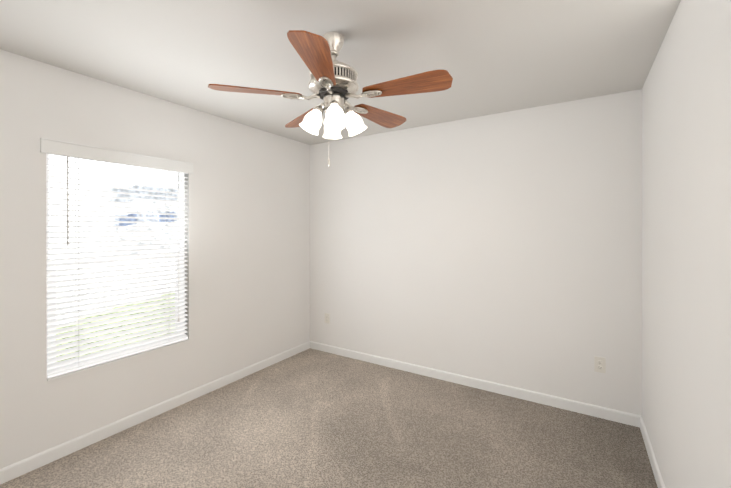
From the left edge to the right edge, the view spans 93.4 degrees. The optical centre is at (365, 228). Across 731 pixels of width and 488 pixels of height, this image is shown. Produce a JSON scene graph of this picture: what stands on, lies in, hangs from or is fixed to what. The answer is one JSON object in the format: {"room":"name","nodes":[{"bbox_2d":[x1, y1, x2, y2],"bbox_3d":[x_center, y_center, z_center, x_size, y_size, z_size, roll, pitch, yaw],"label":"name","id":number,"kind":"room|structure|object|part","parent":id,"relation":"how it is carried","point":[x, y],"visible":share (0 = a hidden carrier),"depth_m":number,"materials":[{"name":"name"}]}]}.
{"room":"empty bedroom","nodes":[
{"label":"empty bedroom","id":0,"kind":"room"},
{"bbox_2d":[0,49,309,468],"bbox_3d":[-1.674,0.210,2.653,0.120,2.440,3.840,0,0,32],"label":"wall","id":1,"kind":"structure","parent":0,"point":[247,250],"depth_m":2.65,"materials":[{"name":"paint"}]},
{"bbox_2d":[47,154,184,369],"bbox_3d":[-1.779,0.210,2.530,0.062,1.440,0.900,0,0,32],"label":"window","id":2,"kind":"structure","parent":1,"relation":"in","point":[116,258],"depth_m":2.47,"materials":[{"name":"white plastic"}]},
{"bbox_2d":[40,137,193,377],"bbox_3d":[-1.724,0.183,2.495,0.082,1.466,0.960,0,0,32],"label":"window blind","id":3,"kind":"object","parent":2,"relation":"attached to","point":[67,149],"visible":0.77,"depth_m":2.41,"materials":[{"name":"white plastic"}]},
{"bbox_2d":[47,339,189,380],"bbox_3d":[-1.728,0.924,2.498,0.071,0.012,0.898,0,0,32],"label":"window sill","id":4,"kind":"structure","parent":1,"relation":"attached to","point":[105,363],"depth_m":2.39,"materials":[{"name":"white paint"}]},
{"bbox_2d":[0,341,309,484],"bbox_3d":[-1.618,1.389,2.618,0.013,0.082,3.600,0,0,32],"label":"baseboard","id":5,"kind":"structure","parent":1,"relation":"attached to","point":[26,465],"depth_m":2.47,"materials":[{"name":"white paint"}]},
{"bbox_2d":[0,348,657,487],"bbox_3d":[-0.292,1.480,1.790,3.380,0.100,3.840,0,0,32],"label":"floor","id":6,"kind":"structure","parent":0,"point":[311,418],"depth_m":2.32,"materials":[{"name":"carpet"}]},
{"bbox_2d":[0,0,680,144],"bbox_3d":[-0.292,-1.060,1.788,3.380,0.100,3.840,0,0,32],"label":"ceiling","id":7,"kind":"structure","parent":0,"point":[495,56],"depth_m":1.93,"materials":[{"name":"paint"}]},
{"bbox_2d":[208,30,452,166],"bbox_3d":[-0.136,-0.666,1.827,1.169,0.686,1.167,0,0,32],"label":"fan","id":8,"kind":"object","parent":7,"relation":"hanging from","point":[331,76],"visible":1,"depth_m":1.73,"materials":[{"name":"brown wood"}]},
{"bbox_3d":[-0.547,-0.691,1.725,0.450,0.006,0.154,0,12,-14],"label":"blade","id":9,"kind":"part","parent":8,"relation":"part of","materials":[{"name":"brown wood"}]},
{"label":"blade","id":10,"kind":"part","parent":8,"relation":"part of","materials":[{"name":"brown wood"}]},
{"label":"blade","id":11,"kind":"part","parent":8,"relation":"part of","materials":[{"name":"brown wood"}]},
{"bbox_3d":[0.085,-0.692,2.114,0.154,0.006,0.450,-16,-10,39],"label":"blade","id":12,"kind":"part","parent":8,"relation":"part of","materials":[{"name":"brown wood"}]},
{"bbox_3d":[0.193,-0.691,1.668,0.450,0.006,0.154,0,-12,22],"label":"blade","id":13,"kind":"part","parent":8,"relation":"part of","materials":[{"name":"brown wood"}]},
{"bbox_2d":[310,89,641,415],"bbox_3d":[0.694,0.209,3.366,3.140,2.440,0.120,0,0,32],"label":"wall","id":14,"kind":"structure","parent":0,"point":[504,248],"depth_m":3.01,"materials":[{"name":"paint"}]},
{"bbox_2d":[325,313,329,323],"bbox_3d":[-0.447,1.039,4.004,0.070,0.115,0.009,0,0,32],"label":"electrical outlet","id":15,"kind":"object","parent":14,"relation":"attached to","point":[327,317],"visible":1,"depth_m":4.00,"materials":[{"name":"white plastic"}]},
{"bbox_2d":[310,341,639,426],"bbox_3d":[0.658,1.389,3.311,3.140,0.082,0.013,0,0,32],"label":"baseboard","id":16,"kind":"structure","parent":14,"relation":"attached to","point":[587,409],"depth_m":3.01,"materials":[{"name":"white paint"}]},
{"bbox_2d":[594,356,605,372],"bbox_3d":[1.779,1.030,2.613,0.070,0.115,0.009,0,0,32],"label":"electrical outlet","id":17,"kind":"object","parent":14,"relation":"attached to","point":[599,364],"visible":1,"depth_m":2.61,"materials":[{"name":"white plastic"}]},
{"bbox_2d":[642,0,730,487],"bbox_3d":[1.091,0.211,0.925,0.120,2.440,3.840,0,0,32],"label":"wall","id":18,"kind":"structure","parent":0,"point":[686,252],"depth_m":1.40,"materials":[{"name":"paint"}]},
{"bbox_2d":[640,416,664,487],"bbox_3d":[1.034,1.390,0.961,0.013,0.082,3.600,0,0,32],"label":"baseboard","id":19,"kind":"structure","parent":18,"relation":"attached to","point":[655,467],"depth_m":2.08,"materials":[{"name":"white paint"}]},
{"label":"outside","id":20,"kind":"structure","parent":0,"visible":0},
{"bbox_2d":[49,154,177,362],"bbox_3d":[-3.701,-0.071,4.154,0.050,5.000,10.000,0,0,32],"label":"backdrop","id":21,"kind":"structure","parent":20,"point":[56,157],"depth_m":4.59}
]}

